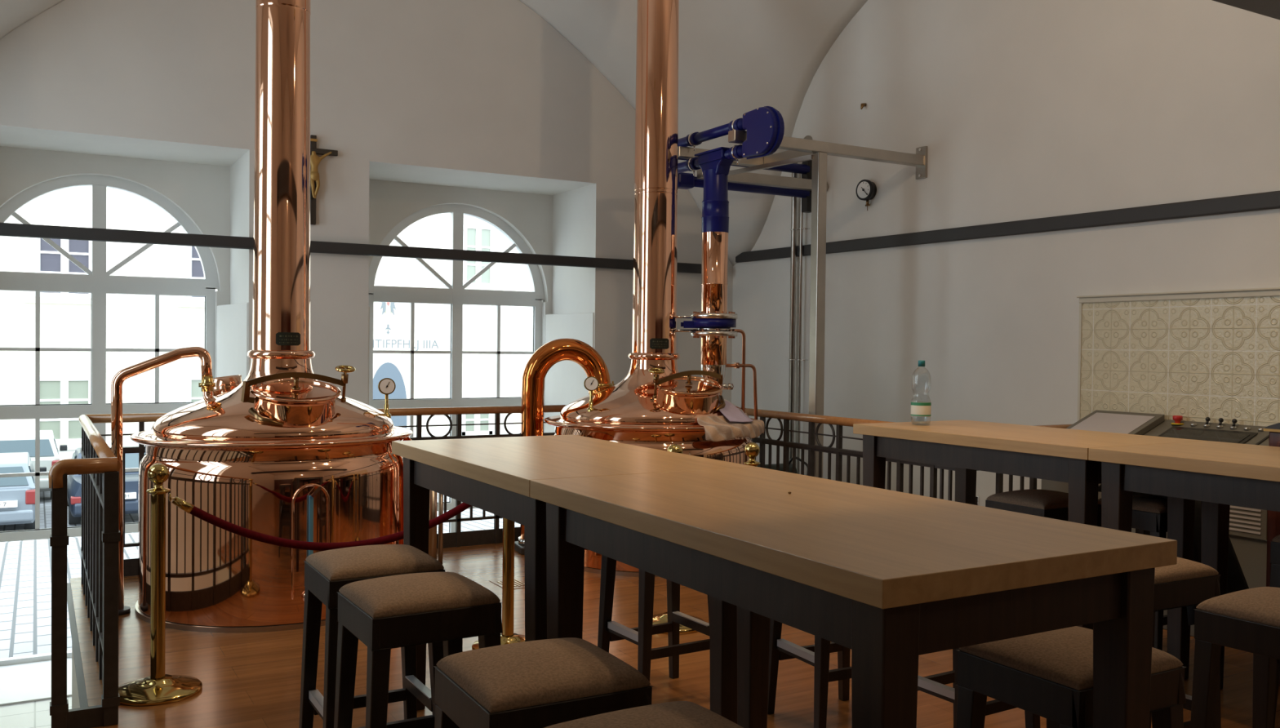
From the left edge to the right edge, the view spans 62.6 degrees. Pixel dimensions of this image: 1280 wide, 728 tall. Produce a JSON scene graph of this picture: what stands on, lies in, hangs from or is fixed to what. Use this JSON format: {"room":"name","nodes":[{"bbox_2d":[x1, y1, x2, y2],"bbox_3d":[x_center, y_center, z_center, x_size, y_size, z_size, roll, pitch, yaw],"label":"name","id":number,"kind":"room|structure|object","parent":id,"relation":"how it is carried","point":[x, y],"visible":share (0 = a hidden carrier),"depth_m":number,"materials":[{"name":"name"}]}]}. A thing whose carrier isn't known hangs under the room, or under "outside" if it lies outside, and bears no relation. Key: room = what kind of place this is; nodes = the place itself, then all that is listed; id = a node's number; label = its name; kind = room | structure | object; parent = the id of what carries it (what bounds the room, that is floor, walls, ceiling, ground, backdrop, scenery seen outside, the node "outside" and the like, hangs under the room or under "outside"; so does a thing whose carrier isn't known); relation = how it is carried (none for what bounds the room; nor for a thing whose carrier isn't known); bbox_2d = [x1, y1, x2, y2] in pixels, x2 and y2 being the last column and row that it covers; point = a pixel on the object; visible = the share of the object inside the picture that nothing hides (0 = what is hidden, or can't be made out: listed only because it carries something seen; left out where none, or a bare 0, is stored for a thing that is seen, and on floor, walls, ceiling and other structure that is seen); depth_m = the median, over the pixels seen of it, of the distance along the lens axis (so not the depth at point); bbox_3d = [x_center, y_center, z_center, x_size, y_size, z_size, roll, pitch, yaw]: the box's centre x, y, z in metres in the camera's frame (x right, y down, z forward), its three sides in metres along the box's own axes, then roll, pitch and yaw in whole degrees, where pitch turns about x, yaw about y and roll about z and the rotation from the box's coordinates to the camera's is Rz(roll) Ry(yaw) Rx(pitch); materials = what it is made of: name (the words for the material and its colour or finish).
{"room":"brewery taproom","nodes":[
{"label":"brewery taproom","id":0,"kind":"room"},
{"bbox_2d":[0,696,71,727],"bbox_3d":[-1.254,2.468,6.716,7.520,0.100,4.200,0,1,-30],"label":"floor","id":1,"kind":"structure","parent":0,"point":[35,714],"depth_m":7.13,"materials":[{"name":"tile"}]},
{"bbox_2d":[678,128,927,478],"bbox_3d":[1.093,0.369,8.184,1.788,4.100,1.248,0,1,-30],"label":"support frame","id":2,"kind":"object","parent":1,"relation":"on","point":[797,149],"visible":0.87,"depth_m":7.60,"materials":[{"name":"silver metal"}]},
{"bbox_2d":[757,457,853,484],"bbox_3d":[1.307,1.590,8.514,0.550,1.653,1.300,0,1,-30],"label":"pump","id":3,"kind":"object","parent":1,"relation":"on","point":[790,465],"visible":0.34,"depth_m":8.81,"materials":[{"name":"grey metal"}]},
{"bbox_2d":[71,643,79,709],"bbox_3d":[1.199,2.005,2.647,7.120,1.010,11.718,0,1,-30],"label":"wall","id":4,"kind":"structure","parent":0,"point":[75,699],"depth_m":6.30,"materials":[{"name":"beige"}]},
{"bbox_2d":[66,582,88,707],"bbox_3d":[-2.865,1.467,5.348,0.038,0.152,2.790,0,1,-30],"label":"trim","id":5,"kind":"structure","parent":4,"relation":"attached to","point":[77,655],"depth_m":5.09,"materials":[{"name":"grey metal"}]},
{"bbox_2d":[0,491,519,658],"bbox_3d":[-3.957,2.661,22.948,48.000,1.025,24.370,0,1,-30],"label":"street","id":6,"kind":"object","parent":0,"point":[25,566],"visible":0.12,"depth_m":11.97,"materials":[{"name":"white"}]},
{"bbox_2d":[0,452,46,529],"bbox_3d":[-12.779,2.437,20.640,2.000,1.360,4.179,0,1,-30],"label":"parked car","id":7,"kind":"object","parent":6,"relation":"on","point":[17,494],"visible":0.76,"depth_m":19.25,"materials":[{"name":"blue metal"}]},
{"bbox_2d":[25,488,35,504],"bbox_3d":[-11.194,2.442,19.347,0.180,0.263,0.200,0,1,-30],"label":"tail light","id":8,"kind":"object","parent":7,"relation":"attached to","point":[29,493],"depth_m":19.26,"materials":[{"name":"red plastic"}]},
{"bbox_2d":[40,466,46,471],"bbox_3d":[-12.354,2.193,21.750,0.160,0.129,0.120,0,1,-30],"label":"mirror","id":9,"kind":"object","parent":7,"relation":"attached to","point":[42,468],"depth_m":21.71,"materials":[{"name":"black plastic"}]},
{"bbox_2d":[0,430,67,498],"bbox_3d":[-14.363,2.289,24.403,1.940,1.500,3.470,0,1,-30],"label":"parked car","id":10,"kind":"object","parent":6,"relation":"on","point":[11,442],"visible":0.5,"depth_m":23.28,"materials":[{"name":"grey paint"}]},
{"bbox_2d":[51,459,59,466],"bbox_3d":[-12.976,2.284,23.394,0.180,0.290,0.200,0,1,-30],"label":"tail light","id":11,"kind":"object","parent":10,"relation":"attached to","point":[53,461],"depth_m":23.30,"materials":[{"name":"red plastic"}]},
{"bbox_2d":[59,444,67,451],"bbox_3d":[-13.906,2.024,25.396,0.160,0.142,0.120,0,1,-30],"label":"mirror","id":12,"kind":"object","parent":10,"relation":"attached to","point":[62,447],"depth_m":25.35,"materials":[{"name":"black plastic"}]},
{"bbox_2d":[66,445,145,524],"bbox_3d":[-11.095,2.421,22.126,2.000,1.380,4.279,0,1,-30],"label":"parked car","id":13,"kind":"object","parent":6,"relation":"on","point":[73,482],"visible":0.3,"depth_m":20.45,"materials":[{"name":"blue paint"}]},
{"bbox_2d":[70,496,80,505],"bbox_3d":[-10.753,2.596,20.064,0.180,0.152,0.200,0,1,-30],"label":"tail light","id":14,"kind":"object","parent":13,"relation":"on","point":[74,500],"depth_m":19.97,"materials":[{"name":"red plastic"}]},
{"bbox_2d":[0,186,532,460],"bbox_3d":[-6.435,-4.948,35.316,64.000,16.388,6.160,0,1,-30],"label":"window panes","id":15,"kind":"object","parent":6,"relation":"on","point":[65,317],"visible":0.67,"depth_m":28.31,"materials":[{"name":"white"}]},
{"bbox_2d":[0,146,552,432],"bbox_3d":[-3.131,0.358,9.191,5.145,4.100,0.201,0,1,-30],"label":"window recess","id":16,"kind":"structure","parent":0,"point":[202,192],"depth_m":8.82,"materials":[{"name":"white paint"}]},
{"bbox_2d":[0,174,218,666],"bbox_3d":[-4.370,0.399,8.498,1.820,3.890,0.079,0,1,-30],"label":"window","id":17,"kind":"structure","parent":16,"relation":"in","point":[97,282],"depth_m":8.44,"materials":[{"name":"white paint"}]},
{"bbox_2d":[368,204,544,533],"bbox_3d":[-1.753,0.402,10.000,1.820,3.890,0.079,0,1,-30],"label":"window","id":18,"kind":"structure","parent":16,"relation":"in","point":[455,295],"depth_m":9.95,"materials":[{"name":"white paint"}]},
{"bbox_2d":[0,0,733,404],"bbox_3d":[-2.465,-1.303,9.034,7.920,7.540,1.170,0,1,-30],"label":"wall","id":19,"kind":"structure","parent":0,"point":[474,94],"depth_m":8.51,"materials":[{"name":"white paint"}]},
{"bbox_2d":[0,657,71,706],"bbox_3d":[-4.218,2.358,8.080,2.098,0.012,1.120,0,1,-30],"label":"window sill","id":20,"kind":"structure","parent":19,"relation":"attached to","point":[26,682],"depth_m":7.79,"materials":[{"name":"white stone"}]},
{"bbox_2d":[216,302,248,382],"bbox_3d":[-4.156,0.942,7.976,2.118,2.850,0.908,0,1,-30],"label":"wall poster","id":21,"kind":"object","parent":19,"relation":"attached to","point":[232,349],"depth_m":8.40,"materials":[{"name":"white paint"}]},
{"bbox_2d":[310,134,337,224],"bbox_3d":[-2.552,-1.446,8.243,0.370,0.700,0.096,0,1,-30],"label":"crucifix","id":22,"kind":"object","parent":19,"relation":"attached to","point":[315,160],"visible":0.75,"depth_m":8.25,"materials":[{"name":"brown wood"}]},
{"bbox_2d":[0,222,701,273],"bbox_3d":[-2.212,-0.920,8.473,7.000,0.095,0.070,0,1,-30],"label":"wall rail","id":23,"kind":"object","parent":19,"relation":"attached to","point":[9,229],"visible":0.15,"depth_m":8.31,"materials":[{"name":"grey metal"}]},
{"bbox_2d":[368,306,594,432],"bbox_3d":[-1.551,0.945,9.471,2.085,2.850,0.908,0,1,-30],"label":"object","id":24,"kind":"structure","parent":19,"relation":"attached to","point":[564,381],"depth_m":9.95,"materials":[{"name":"white paint"}]},
{"bbox_2d":[0,0,867,266],"bbox_3d":[0.997,-2.559,3.010,7.304,3.442,12.726,0,1,-30],"label":"ceiling","id":25,"kind":"structure","parent":0,"point":[736,58],"depth_m":9.08,"materials":[{"name":"white paint"}]},
{"bbox_2d":[70,542,1279,727],"bbox_3d":[1.201,1.485,2.643,7.120,0.030,11.730,0,1,-30],"label":"floor","id":26,"kind":"structure","parent":0,"point":[249,680],"depth_m":4.88,"materials":[{"name":"brown wood"}]},
{"bbox_2d":[48,457,119,727],"bbox_3d":[-2.150,0.888,4.074,0.245,1.046,0.061,0,1,-30],"label":"gallery railing","id":27,"kind":"object","parent":26,"relation":"on","point":[106,714],"visible":1,"depth_m":4.05,"materials":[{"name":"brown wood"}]},
{"bbox_2d":[78,414,120,684],"bbox_3d":[-2.774,0.864,5.355,0.057,1.040,2.845,0,1,-30],"label":"gallery railing","id":28,"kind":"object","parent":26,"relation":"on","point":[93,445],"visible":0.61,"depth_m":5.18,"materials":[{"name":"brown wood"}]},
{"bbox_2d":[118,463,202,706],"bbox_3d":[-2.056,0.915,4.491,0.352,0.981,0.352,0,1,-30],"label":"stanchion","id":29,"kind":"object","parent":26,"relation":"on","point":[159,688],"visible":0.98,"depth_m":4.46,"materials":[{"name":"gold metal"}]},
{"bbox_2d":[168,493,471,551],"bbox_3d":[-1.351,0.706,4.846,1.496,0.303,0.042,0,1,-27],"label":"rope","id":30,"kind":"object","parent":29,"relation":"hanging from","point":[187,507],"visible":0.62,"depth_m":4.72,"materials":[{"name":"red fabric"}]},
{"bbox_2d":[111,0,413,633],"bbox_3d":[-2.109,-1.097,6.144,1.556,4.950,1.556,1,1,22],"label":"kettle","id":31,"kind":"object","parent":26,"relation":"on","point":[279,451],"visible":0.91,"depth_m":5.68,"materials":[{"name":"orange metal"}]},
{"bbox_2d":[302,591,304,602],"bbox_3d":[-1.742,1.227,5.548,0.080,0.080,0.048,0,1,-30],"label":"cup","id":32,"kind":"object","parent":31,"relation":"on","point":[303,593],"depth_m":5.52,"materials":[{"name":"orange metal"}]},
{"bbox_2d":[85,404,566,577],"bbox_3d":[-1.706,0.839,7.609,4.098,1.040,0.057,0,1,-30],"label":"gallery railing","id":33,"kind":"object","parent":26,"relation":"on","point":[457,539],"visible":0.27,"depth_m":7.79,"materials":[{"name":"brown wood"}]},
{"bbox_2d":[298,544,445,727],"bbox_3d":[-0.906,1.029,3.574,0.418,0.808,0.380,0,1,-30],"label":"bar stool","id":34,"kind":"object","parent":26,"relation":"on","point":[327,571],"visible":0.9,"depth_m":3.50,"materials":[{"name":"brown fabric"}]},
{"bbox_2d":[305,544,444,581],"bbox_3d":[-0.902,0.659,3.568,0.376,0.068,0.352,0,1,-30],"label":"cushion","id":35,"kind":"object","parent":34,"relation":"on","point":[358,563],"depth_m":3.46,"materials":[{"name":"brown fabric"}]},
{"bbox_2d":[333,572,502,727],"bbox_3d":[-0.661,1.038,3.127,0.418,0.808,0.380,0,1,-31],"label":"bar stool","id":36,"kind":"object","parent":26,"relation":"on","point":[385,614],"visible":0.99,"depth_m":3.01,"materials":[{"name":"brown fabric"}]},
{"bbox_2d":[338,572,500,618],"bbox_3d":[-0.657,0.668,3.121,0.376,0.068,0.352,0,1,-31],"label":"cushion","id":37,"kind":"object","parent":36,"relation":"on","point":[428,595],"depth_m":3.02,"materials":[{"name":"brown fabric"}]},
{"bbox_2d":[428,490,443,564],"bbox_3d":[-1.357,1.060,7.161,0.180,0.620,0.108,0,1,-14],"label":"standpipe","id":38,"kind":"object","parent":26,"relation":"on","point":[433,495],"visible":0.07,"depth_m":7.11,"materials":[{"name":"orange metal"}]},
{"bbox_2d":[471,517,524,650],"bbox_3d":[-0.650,0.918,5.206,0.352,0.981,0.352,0,1,-30],"label":"stanchion","id":39,"kind":"object","parent":26,"relation":"on","point":[508,637],"visible":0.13,"depth_m":5.18,"materials":[{"name":"gold metal"}]},
{"bbox_2d":[488,577,524,589],"bbox_3d":[-0.806,1.381,6.627,0.195,0.006,0.280,0,1,-30],"label":"floor drain","id":40,"kind":"object","parent":26,"relation":"on","point":[518,583],"visible":0.44,"depth_m":6.63,"materials":[{"name":"silver metal"}]},
{"bbox_2d":[433,637,653,727],"bbox_3d":[-0.229,1.055,2.395,0.418,0.808,0.380,0,1,-29],"label":"bar stool","id":41,"kind":"object","parent":26,"relation":"on","point":[548,682],"visible":0.97,"depth_m":2.28,"materials":[{"name":"brown fabric"}]},
{"bbox_2d":[391,435,754,724],"bbox_3d":[-0.321,0.883,3.960,0.835,1.100,1.397,0,1,-30],"label":"bar table","id":42,"kind":"object","parent":26,"relation":"on","point":[492,475],"visible":0.5,"depth_m":3.61,"materials":[{"name":"brown wood"}]},
{"bbox_2d":[514,0,755,577],"bbox_3d":[0.083,-1.097,7.554,1.602,4.950,1.546,0,1,-30],"label":"kettle","id":43,"kind":"object","parent":26,"relation":"on","point":[657,406],"visible":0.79,"depth_m":7.42,"materials":[{"name":"orange metal"}]},
{"bbox_2d":[676,231,757,419],"bbox_3d":[0.493,-0.257,7.571,0.806,1.371,0.336,0,1,-9],"label":"downpipe","id":44,"kind":"object","parent":43,"relation":"attached to","point":[713,324],"visible":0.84,"depth_m":7.49,"materials":[{"name":"brown metal"}]},
{"bbox_2d":[697,412,764,441],"bbox_3d":[0.657,0.428,7.186,0.217,0.161,0.781,1,1,36],"label":"towel","id":45,"kind":"object","parent":43,"relation":"on","point":[717,428],"visible":0.88,"depth_m":7.02,"materials":[{"name":"beige fabric"}]},
{"bbox_2d":[718,400,753,422],"bbox_3d":[0.639,0.317,7.209,0.321,0.153,0.253,0,1,-30],"label":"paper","id":46,"kind":"object","parent":45,"relation":"on","point":[730,411],"visible":0.85,"depth_m":7.16,"materials":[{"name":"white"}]},
{"bbox_2d":[544,701,742,727],"bbox_3d":[0.028,1.065,1.937,0.418,0.808,0.380,0,1,-31],"label":"bar stool","id":47,"kind":"object","parent":26,"relation":"on","point":[677,714],"visible":1,"depth_m":1.98,"materials":[{"name":"brown fabric"}]},
{"bbox_2d":[597,555,709,681],"bbox_3d":[0.087,1.024,4.525,0.418,0.808,0.380,0,1,-32],"label":"bar stool","id":48,"kind":"object","parent":26,"relation":"on","point":[609,631],"visible":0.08,"depth_m":4.54,"materials":[{"name":"black wood"}]},
{"bbox_2d":[652,444,704,634],"bbox_3d":[0.183,0.920,5.662,0.352,0.981,0.352,0,1,-30],"label":"stanchion","id":49,"kind":"object","parent":26,"relation":"on","point":[658,619],"visible":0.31,"depth_m":5.62,"materials":[{"name":"gold metal"}]},
{"bbox_2d":[743,442,760,466],"bbox_3d":[0.614,0.922,5.817,0.352,0.981,0.352,0,1,-30],"label":"stanchion","id":50,"kind":"object","parent":26,"relation":"on","point":[752,450],"visible":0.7,"depth_m":5.78,"materials":[{"name":"gold metal"}]},
{"bbox_2d":[767,618,851,727],"bbox_3d":[0.783,1.036,4.256,0.418,0.808,0.380,0,1,-27],"label":"bar stool","id":51,"kind":"object","parent":26,"relation":"on","point":[817,655],"visible":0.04,"depth_m":4.19,"materials":[{"name":"black wood"}]},
{"bbox_2d":[739,407,955,501],"bbox_3d":[1.323,0.878,7.172,0.057,1.040,2.265,0,1,-30],"label":"gallery railing","id":52,"kind":"object","parent":26,"relation":"on","point":[839,422],"visible":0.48,"depth_m":7.23,"materials":[{"name":"black metal"}]},
{"bbox_2d":[529,466,1177,727],"bbox_3d":[0.403,0.911,2.698,0.835,1.100,1.506,0,1,-30],"label":"bar table","id":53,"kind":"object","parent":26,"relation":"on","point":[890,578],"visible":0.95,"depth_m":2.24,"materials":[{"name":"brown wood"}]},
{"bbox_2d":[917,648,1039,727],"bbox_3d":[1.182,1.046,3.862,0.418,0.808,0.380,0,1,-32],"label":"bar stool","id":54,"kind":"object","parent":26,"relation":"on","point":[933,685],"visible":0.02,"depth_m":3.76,"materials":[{"name":"black wood"}]},
{"bbox_2d":[976,424,1071,493],"bbox_3d":[2.422,0.901,6.497,1.235,1.040,0.057,0,1,-30],"label":"gallery railing","id":55,"kind":"object","parent":26,"relation":"on","point":[999,477],"visible":0.02,"depth_m":6.43,"materials":[{"name":"metal"}]},
{"bbox_2d":[985,489,1068,521],"bbox_3d":[1.986,1.033,5.235,0.418,0.808,0.380,0,1,-30],"label":"bar stool","id":56,"kind":"object","parent":26,"relation":"on","point":[1054,504],"visible":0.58,"depth_m":5.10,"materials":[{"name":"brown fabric"}]},
{"bbox_2d":[986,489,1068,509],"bbox_3d":[1.990,0.663,5.229,0.376,0.068,0.352,0,1,-30],"label":"cushion","id":57,"kind":"object","parent":56,"relation":"on","point":[1021,499],"depth_m":5.13,"materials":[{"name":"brown fabric"}]},
{"bbox_2d":[853,420,1204,679],"bbox_3d":[1.859,0.885,5.229,0.835,1.100,1.450,0,1,-30],"label":"bar table","id":58,"kind":"object","parent":26,"relation":"on","point":[1046,453],"visible":0.51,"depth_m":4.86,"materials":[{"name":"brown wood"}]},
{"bbox_2d":[911,360,931,417],"bbox_3d":[1.497,0.152,5.606,0.105,0.344,0.105,0,1,-12],"label":"water bottle","id":59,"kind":"object","parent":58,"relation":"on","point":[922,409],"visible":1,"depth_m":5.57,"materials":[{"name":"clear plastic"}]},
{"bbox_2d":[955,626,1186,727],"bbox_3d":[1.044,1.066,2.578,0.418,0.808,0.380,0,1,-30],"label":"bar stool","id":60,"kind":"object","parent":26,"relation":"on","point":[1048,675],"visible":0.68,"depth_m":2.49,"materials":[{"name":"brown fabric"}]},
{"bbox_2d":[959,626,1182,690],"bbox_3d":[1.048,0.696,2.572,0.376,0.068,0.352,0,1,-30],"label":"cushion","id":61,"kind":"object","parent":60,"relation":"on","point":[1059,660],"depth_m":2.48,"materials":[{"name":"brown fabric"}]},
{"bbox_2d":[1097,496,1167,650],"bbox_3d":[2.488,1.040,5.143,0.418,0.808,0.380,0,1,-30],"label":"bar stool","id":62,"kind":"object","parent":26,"relation":"on","point":[1149,514],"visible":0.25,"depth_m":4.94,"materials":[{"name":"black wood"}]},
{"bbox_2d":[1097,496,1167,514],"bbox_3d":[2.492,0.670,5.137,0.376,0.068,0.352,0,1,-30],"label":"cushion","id":63,"kind":"object","parent":62,"relation":"on","point":[1146,505],"depth_m":4.98,"materials":[{"name":"brown fabric"}]},
{"bbox_2d":[1041,409,1269,636],"bbox_3d":[3.048,0.872,5.906,0.609,1.131,1.572,0,1,-30],"label":"control panel","id":64,"kind":"object","parent":26,"relation":"on","point":[1247,534],"visible":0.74,"depth_m":5.87,"materials":[{"name":"grey metal"}]},
{"bbox_2d":[1228,505,1267,540],"bbox_3d":[3.051,0.742,5.314,0.015,0.260,0.232,0,1,-30],"label":"vent grille","id":65,"kind":"object","parent":64,"relation":"attached to","point":[1245,523],"depth_m":5.29,"materials":[{"name":"grey metal"}]},
{"bbox_2d":[1088,440,1279,689],"bbox_3d":[2.596,0.914,3.947,0.835,1.100,1.500,0,1,-30],"label":"bar table","id":66,"kind":"object","parent":26,"relation":"on","point":[1219,475],"visible":0.7,"depth_m":4.20,"materials":[{"name":"brown wood"}]},
{"bbox_2d":[1149,557,1221,727],"bbox_3d":[1.706,1.056,3.633,0.418,0.808,0.380,0,1,-28],"label":"bar stool","id":67,"kind":"object","parent":26,"relation":"on","point":[1187,583],"visible":0.27,"depth_m":3.49,"materials":[{"name":"brown fabric"}]},
{"bbox_2d":[1154,557,1218,584],"bbox_3d":[1.710,0.686,3.627,0.376,0.068,0.352,0,1,-28],"label":"cushion","id":68,"kind":"object","parent":67,"relation":"on","point":[1186,571],"depth_m":3.50,"materials":[{"name":"brown fabric"}]},
{"bbox_2d":[1190,586,1279,727],"bbox_3d":[1.875,1.067,3.038,0.418,0.808,0.380,0,1,-33],"label":"bar stool","id":69,"kind":"object","parent":26,"relation":"on","point":[1248,620],"visible":1,"depth_m":3.05,"materials":[{"name":"brown fabric"}]},
{"bbox_2d":[1195,586,1279,627],"bbox_3d":[1.879,0.697,3.032,0.376,0.068,0.352,0,1,-33],"label":"cushion","id":70,"kind":"object","parent":69,"relation":"on","point":[1255,607],"depth_m":3.00,"materials":[{"name":"brown fabric"}]},
{"bbox_2d":[1263,422,1279,684],"bbox_3d":[3.187,0.805,4.609,0.350,1.310,0.727,0,1,-30],"label":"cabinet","id":71,"kind":"object","parent":26,"relation":"on","point":[1273,517],"visible":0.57,"depth_m":4.81,"materials":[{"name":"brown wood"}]},
{"bbox_2d":[1264,422,1279,429],"bbox_3d":[3.193,0.226,4.599,0.350,0.153,0.727,0,1,-30],"label":"hood","id":72,"kind":"object","parent":71,"relation":"attached to","point":[1277,426],"depth_m":4.79,"materials":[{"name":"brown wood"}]},
{"bbox_2d":[1269,534,1279,727],"bbox_3d":[2.769,1.059,4.151,0.418,0.808,0.380,0,1,-30],"label":"bar stool","id":73,"kind":"object","parent":26,"relation":"on","point":[1275,544],"visible":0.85,"depth_m":4.19,"materials":[{"name":"black wood"}]},
{"bbox_2d":[1271,534,1279,542],"bbox_3d":[2.773,0.689,4.145,0.376,0.068,0.352,0,1,-30],"label":"cushion","id":74,"kind":"object","parent":73,"relation":"on","point":[1276,540],"depth_m":4.19,"materials":[{"name":"brown fabric"}]},
{"bbox_2d":[731,0,1279,506],"bbox_3d":[4.255,-1.162,4.782,0.300,7.540,12.900,0,1,-30],"label":"wall","id":75,"kind":"structure","parent":0,"point":[1021,109],"depth_m":7.42,"materials":[{"name":"white paint"}]},
{"bbox_2d":[677,106,812,232],"bbox_3d":[1.153,-1.356,8.086,1.780,0.825,1.815,0,1,-30],"label":"pipe","id":76,"kind":"object","parent":75,"relation":"attached to","point":[764,126],"visible":0.82,"depth_m":7.48,"materials":[{"name":"blue metal"}]},
{"bbox_2d":[788,135,812,463],"bbox_3d":[1.419,0.191,9.363,0.217,4.425,0.070,1,1,35],"label":"pipe","id":77,"kind":"object","parent":75,"relation":"attached to","point":[793,229],"visible":0.54,"depth_m":9.38,"materials":[{"name":"silver metal"}]},
{"bbox_2d":[796,162,809,474],"bbox_3d":[1.465,0.273,9.299,0.161,4.265,0.077,1,1,31],"label":"pipe","id":78,"kind":"object","parent":75,"relation":"attached to","point":[801,228],"visible":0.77,"depth_m":9.29,"materials":[{"name":"silver metal"}]},
{"bbox_2d":[860,102,866,109],"bbox_3d":[1.833,-2.119,8.644,0.065,0.060,0.032,0,1,-44],"label":"wall hook","id":79,"kind":"object","parent":75,"relation":"attached to","point":[862,104],"visible":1,"depth_m":8.63,"materials":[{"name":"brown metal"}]},
{"bbox_2d":[855,179,876,210],"bbox_3d":[1.846,-1.377,8.583,0.090,0.249,0.168,0,1,-37],"label":"gauge","id":80,"kind":"object","parent":75,"relation":"attached to","point":[866,189],"visible":1,"depth_m":8.55,"materials":[{"name":"black metal"}]},
{"bbox_2d":[975,496,978,506],"bbox_3d":[2.428,0.997,7.645,0.012,0.080,0.080,0,1,-30],"label":"wall socket","id":81,"kind":"object","parent":75,"relation":"attached to","point":[976,497],"visible":0.24,"depth_m":7.61,"materials":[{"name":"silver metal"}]},
{"bbox_2d":[735,190,1279,262],"bbox_3d":[4.077,-0.871,4.750,0.040,0.170,12.610,0,1,-30],"label":"wall rail","id":82,"kind":"object","parent":75,"relation":"attached to","point":[1267,200],"visible":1,"depth_m":7.00,"materials":[{"name":"grey metal"}]},
{"bbox_2d":[1076,287,1279,426],"bbox_3d":[3.492,0.238,5.765,0.042,1.312,2.570,0,1,-30],"label":"tile backsplash","id":83,"kind":"structure","parent":75,"relation":"attached to","point":[1197,356],"depth_m":6.23,"materials":[{"name":"beige tile"}]},
{"bbox_2d":[1213,0,1279,19],"bbox_3d":[0.898,-1.585,3.179,7.120,0.315,0.320,0,1,-30],"label":"ceiling beam","id":84,"kind":"structure","parent":0,"point":[1271,8],"depth_m":4.20,"materials":[{"name":"brown wood"}]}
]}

